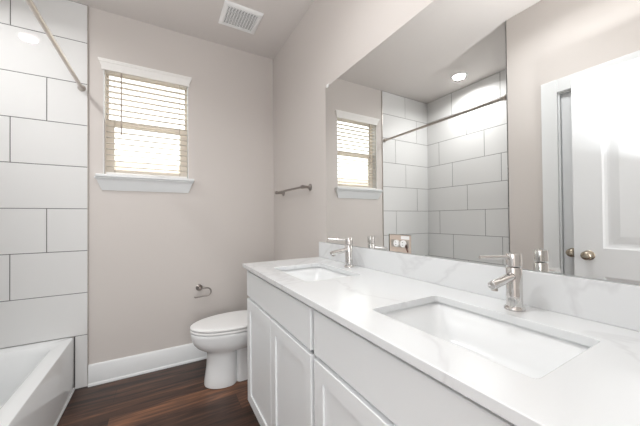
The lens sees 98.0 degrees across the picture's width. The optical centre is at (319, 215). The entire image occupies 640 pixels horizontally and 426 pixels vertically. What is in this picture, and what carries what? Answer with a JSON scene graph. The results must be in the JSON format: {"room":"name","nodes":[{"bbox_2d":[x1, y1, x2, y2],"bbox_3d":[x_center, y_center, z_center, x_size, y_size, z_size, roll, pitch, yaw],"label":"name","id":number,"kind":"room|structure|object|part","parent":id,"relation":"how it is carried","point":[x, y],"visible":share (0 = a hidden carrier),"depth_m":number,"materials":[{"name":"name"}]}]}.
{"room":"bathroom","nodes":[
{"label":"bathroom","id":0,"kind":"room"},
{"bbox_2d":[2,6,273,363],"bbox_3d":[-1.471,-0.154,2.274,2.700,2.807,0.140,0,-1,-30],"label":"wall","id":1,"kind":"structure","parent":0,"point":[149,253],"depth_m":2.37,"materials":[{"name":"grey paint"}]},
{"bbox_2d":[0,0,87,388],"bbox_3d":[-2.076,-0.153,1.843,0.838,2.807,0.008,0,-1,-30],"label":"tiled wall","id":2,"kind":"structure","parent":1,"relation":"attached to","point":[43,111],"depth_m":1.93,"materials":[{"name":"white tile"}]},
{"bbox_2d":[25,0,85,90],"bbox_3d":[-1.394,-0.943,1.422,0.048,0.048,1.422,0,-1,-30],"label":"shower curtain rod","id":3,"kind":"object","parent":2,"relation":"attached to","point":[30,3],"visible":1,"depth_m":1.49,"materials":[{"name":"silver metal"}]},
{"bbox_2d":[87,5,88,373],"bbox_3d":[-1.710,-0.154,2.051,0.004,2.807,0.011,0,-1,-30],"label":"trim","id":4,"kind":"structure","parent":1,"relation":"attached to","point":[87,5],"depth_m":2.05,"materials":[{"name":"silver metal"}]},
{"bbox_2d":[94,70,193,192],"bbox_3d":[-1.409,-0.672,2.281,0.671,0.962,0.201,0,-1,-30],"label":"window","id":5,"kind":"structure","parent":1,"relation":"in","point":[114,182],"depth_m":2.21,"materials":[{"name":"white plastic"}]},
{"bbox_2d":[98,57,191,178],"bbox_3d":[-1.395,-0.749,2.265,0.640,0.868,0.090,0,-1,-30],"label":"window blind","id":6,"kind":"object","parent":5,"relation":"attached to","point":[113,68],"visible":0.98,"depth_m":2.26,"materials":[{"name":"white plastic"}]},
{"bbox_3d":[-1.630,-0.718,2.114,0.003,0.808,0.003,0,-1,-30],"label":"pull cord","id":7,"kind":"part","parent":6,"relation":"part of","materials":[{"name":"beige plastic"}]},
{"bbox_3d":[-1.400,-0.323,2.276,0.565,0.017,0.048,0,-1,-30],"label":"rail","id":8,"kind":"part","parent":6,"relation":"part of","materials":[{"name":"white plastic"}]},
{"bbox_3d":[-1.207,-0.722,2.392,0.002,0.782,0.055,0,-1,-30],"label":"ladder cord","id":9,"kind":"part","parent":6,"relation":"part of","materials":[{"name":"white fabric"}]},
{"bbox_3d":[-1.440,-0.731,2.344,0.583,0.842,0.064,0,-1,-30],"label":"frame","id":10,"kind":"part","parent":5,"relation":"part of","materials":[{"name":"white plastic"}]},
{"bbox_3d":[-1.449,-0.929,2.358,0.567,0.429,0.022,0,-1,-30],"label":"sash","id":11,"kind":"part","parent":5,"relation":"part of","materials":[{"name":"white plastic"}]},
{"bbox_3d":[-1.431,-0.537,2.329,0.567,0.439,0.026,0,-1,-30],"label":"sash","id":12,"kind":"part","parent":5,"relation":"part of","materials":[{"name":"white plastic"}]},
{"bbox_2d":[88,343,206,386],"bbox_3d":[-1.067,1.171,2.389,1.443,0.154,0.024,0,-1,-30],"label":"baseboard","id":13,"kind":"structure","parent":1,"relation":"attached to","point":[99,373],"depth_m":2.19,"materials":[{"name":"white paint"}]},
{"bbox_2d":[194,284,211,297],"bbox_3d":[-1.014,0.651,2.405,0.141,0.106,0.064,0,-1,-30],"label":"toilet paper holder","id":14,"kind":"object","parent":1,"relation":"attached to","point":[199,286],"visible":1,"depth_m":2.40,"materials":[{"name":"silver metal"}]},
{"bbox_3d":[-1.036,0.625,2.393,0.054,0.054,0.064,0,-1,-30],"label":"post","id":15,"kind":"part","parent":14,"relation":"part of","materials":[{"name":"silver metal"}]},
{"bbox_2d":[57,359,259,425],"bbox_3d":[-0.237,1.266,0.121,2.700,0.100,5.080,0,-1,-30],"label":"floor","id":16,"kind":"structure","parent":0,"point":[176,395],"depth_m":1.84,"materials":[{"name":"brown wood"}]},
{"bbox_2d":[0,338,74,425],"bbox_3d":[-1.736,1.052,1.194,0.761,0.378,1.421,0,-1,-30],"label":"bathtub","id":17,"kind":"object","parent":16,"relation":"on","point":[37,379],"visible":1,"depth_m":1.69,"materials":[{"name":"white ceramic"}]},
{"bbox_3d":[-1.413,1.232,1.377,0.019,0.016,1.420,0,-1,-30],"label":"floor trim","id":18,"kind":"part","parent":17,"relation":"part of","materials":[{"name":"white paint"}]},
{"bbox_2d":[190,310,247,388],"bbox_3d":[-0.594,0.855,2.180,0.771,0.772,0.450,0,-1,-30],"label":"toilet","id":19,"kind":"object","parent":16,"relation":"on","point":[223,336],"visible":0.5,"depth_m":2.00,"materials":[{"name":"white ceramic"}]},
{"bbox_3d":[-0.705,0.829,2.118,0.516,0.018,0.372,0,-1,-30],"label":"seat","id":20,"kind":"part","parent":19,"relation":"part of","materials":[{"name":"white plastic"}]},
{"bbox_3d":[-0.704,0.804,2.119,0.521,0.024,0.374,0,-1,-30],"label":"lid","id":21,"kind":"part","parent":19,"relation":"part of","materials":[{"name":"white plastic"}]},
{"bbox_2d":[247,270,316,425],"bbox_3d":[-0.003,0.766,1.444,0.527,0.922,0.836,0,-1,-30],"label":"vanity cabinet","id":22,"kind":"object","parent":16,"relation":"on","point":[280,326],"visible":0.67,"depth_m":1.24,"materials":[{"name":"white paint"}]},
{"bbox_3d":[-0.326,0.799,1.499,0.019,0.609,0.411,0,-1,-30],"label":"door","id":23,"kind":"part","parent":22,"relation":"part of","materials":[{"name":"white paint"}]},
{"bbox_3d":[-0.229,0.400,1.326,0.019,0.148,0.820,0,-1,-30],"label":"drawer","id":24,"kind":"part","parent":22,"relation":"part of","materials":[{"name":"white paint"}]},
{"bbox_3d":[-0.122,0.793,1.141,0.019,0.609,0.405,0,-1,-30],"label":"door","id":25,"kind":"part","parent":22,"relation":"part of","materials":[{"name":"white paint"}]},
{"bbox_2d":[314,309,515,425],"bbox_3d":[0.415,0.755,0.713,0.527,0.922,0.848,0,-1,-30],"label":"vanity cabinet","id":26,"kind":"object","parent":16,"relation":"on","point":[358,382],"visible":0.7,"depth_m":0.68,"materials":[{"name":"white paint"}]},
{"bbox_3d":[0.093,0.787,0.764,0.019,0.609,0.416,0,-1,-30],"label":"door","id":27,"kind":"part","parent":26,"relation":"part of","materials":[{"name":"white paint"}]},
{"bbox_2d":[242,257,639,425],"bbox_3d":[0.197,0.289,1.070,0.550,0.022,1.721,0,-1,-30],"label":"countertop","id":28,"kind":"structure","parent":26,"relation":"on","point":[599,386],"depth_m":0.57,"materials":[{"name":"white stone"}]},
{"bbox_2d":[282,267,349,281],"bbox_3d":[-0.029,0.374,1.427,0.345,0.131,0.459,0,-1,-30],"label":"sink","id":29,"kind":"object","parent":28,"relation":"in","point":[312,273],"visible":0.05,"depth_m":1.61,"materials":[{"name":"white ceramic"}]},
{"bbox_2d":[329,237,353,267],"bbox_3d":[0.119,0.202,1.502,0.134,0.162,0.091,-1,-1,-1],"label":"faucet","id":30,"kind":"object","parent":28,"relation":"on","point":[348,250],"visible":1,"depth_m":1.50,"materials":[{"name":"silver metal"}]},
{"bbox_3d":[0.098,0.132,1.534,0.093,0.013,0.012,-1,-1,10],"label":"lever","id":31,"kind":"part","parent":30,"relation":"part of","materials":[{"name":"silver metal"}]},
{"bbox_3d":[0.103,0.193,1.491,0.108,0.038,0.024,0,-1,-30],"label":"spout","id":32,"kind":"part","parent":30,"relation":"part of","materials":[{"name":"silver metal"}]},
{"bbox_3d":[0.158,0.139,1.523,0.040,0.038,0.040,0,-1,-30],"label":"handle","id":33,"kind":"part","parent":30,"relation":"part of","materials":[{"name":"silver metal"}]},
{"bbox_2d":[383,302,589,378],"bbox_3d":[0.378,0.363,0.708,0.339,0.131,0.468,0,-1,-30],"label":"sink","id":34,"kind":"object","parent":28,"relation":"in","point":[528,352],"visible":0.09,"depth_m":0.78,"materials":[{"name":"white ceramic"}]},
{"bbox_2d":[479,253,525,311],"bbox_3d":[0.520,0.190,0.792,0.144,0.162,0.058,0,-1,-22],"label":"faucet","id":35,"kind":"object","parent":28,"relation":"on","point":[513,278],"visible":1,"depth_m":0.79,"materials":[{"name":"silver metal"}]},
{"bbox_3d":[0.501,0.121,0.799,0.093,0.013,0.012,0,-1,-8],"label":"lever","id":36,"kind":"part","parent":35,"relation":"part of","materials":[{"name":"silver metal"}]},
{"bbox_3d":[0.507,0.181,0.775,0.108,0.038,0.024,0,-1,-30],"label":"spout","id":37,"kind":"part","parent":35,"relation":"part of","materials":[{"name":"silver metal"}]},
{"bbox_3d":[0.562,0.128,0.807,0.040,0.038,0.040,0,-1,-30],"label":"handle","id":38,"kind":"part","parent":35,"relation":"part of","materials":[{"name":"silver metal"}]},
{"bbox_2d":[70,0,313,58],"bbox_3d":[-0.265,-1.641,0.151,2.700,0.100,5.080,0,-1,-30],"label":"ceiling","id":39,"kind":"structure","parent":0,"point":[195,18],"depth_m":2.19,"materials":[{"name":"white paint"}]},
{"bbox_2d":[218,0,263,34],"bbox_3d":[-0.630,-1.558,2.208,0.290,0.016,0.272,0,-1,-30],"label":"ceiling vent","id":40,"kind":"object","parent":39,"relation":"in","point":[233,15],"visible":1,"depth_m":2.19,"materials":[{"name":"white plastic"}]},
{"bbox_2d":[224,6,257,31],"bbox_3d":[-0.630,-1.554,2.208,0.224,0.005,0.206,0,-1,-30],"label":"grille","id":41,"kind":"object","parent":40,"relation":"attached to","point":[235,17],"depth_m":2.21,"materials":[{"name":"white plastic"}]},
{"bbox_2d":[273,0,636,284],"bbox_3d":[0.825,-0.192,0.665,0.140,2.807,4.932,0,-1,-30],"label":"wall","id":42,"kind":"structure","parent":0,"point":[332,36],"depth_m":2.07,"materials":[{"name":"grey paint"}]},
{"bbox_2d":[275,184,311,195],"bbox_3d":[-0.239,-0.208,2.303,0.082,0.052,0.579,0,-1,-30],"label":"towel bar","id":43,"kind":"object","parent":42,"relation":"attached to","point":[309,187],"visible":1,"depth_m":2.15,"materials":[{"name":"silver metal"}]},
{"bbox_3d":[-0.108,-0.212,2.075,0.082,0.052,0.052,0,-1,-30],"label":"post","id":44,"kind":"part","parent":43,"relation":"part of","materials":[{"name":"silver metal"}]},
{"bbox_2d":[390,234,410,252],"bbox_3d":[0.372,0.132,1.305,0.013,0.080,0.134,0,-1,-30],"label":"electrical outlet","id":45,"kind":"object","parent":42,"relation":"attached to","point":[398,243],"visible":1,"depth_m":1.30,"materials":[{"name":"beige plastic"}]},
{"bbox_2d":[393,240,399,246],"bbox_3d":[0.362,0.132,1.318,0.009,0.033,0.033,0,-1,-30],"label":"receptacle","id":46,"kind":"object","parent":45,"relation":"attached to","point":[396,243],"depth_m":1.31,"materials":[{"name":"grey plastic"}]},
{"bbox_2d":[400,240,405,246],"bbox_3d":[0.383,0.131,1.282,0.009,0.033,0.033,0,-1,-30],"label":"receptacle","id":47,"kind":"object","parent":45,"relation":"attached to","point":[402,242],"depth_m":1.28,"materials":[{"name":"grey plastic"}]},
{"bbox_2d":[319,242,639,331],"bbox_3d":[0.427,0.225,1.202,0.020,0.104,1.721,0,-1,-30],"label":"backsplash","id":48,"kind":"structure","parent":42,"relation":"attached to","point":[617,304],"depth_m":0.83,"materials":[{"name":"white stone"}]},
{"bbox_2d":[325,0,639,284],"bbox_3d":[0.441,-0.359,1.184,0.010,1.059,1.609,0,-1,-30],"label":"wall mirror","id":49,"kind":"object","parent":42,"relation":"attached to","point":[476,128],"visible":1,"depth_m":0.92,"materials":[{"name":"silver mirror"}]},
{"label":"outside","id":50,"kind":"structure","parent":0,"visible":0},
{"bbox_3d":[-2.944,1.544,5.165,12.000,0.100,6.068,0,-1,-30],"label":"ground","id":51,"kind":"structure","parent":50,"visible":0},
{"bbox_2d":[115,162,178,173],"bbox_3d":[-2.922,0.265,5.271,10.150,2.460,0.060,0,-1,-30],"label":"fence","id":52,"kind":"object","parent":51,"relation":"on","point":[123,164],"visible":0.02,"depth_m":5.10,"materials":[{"name":"beige wood"}]}
]}

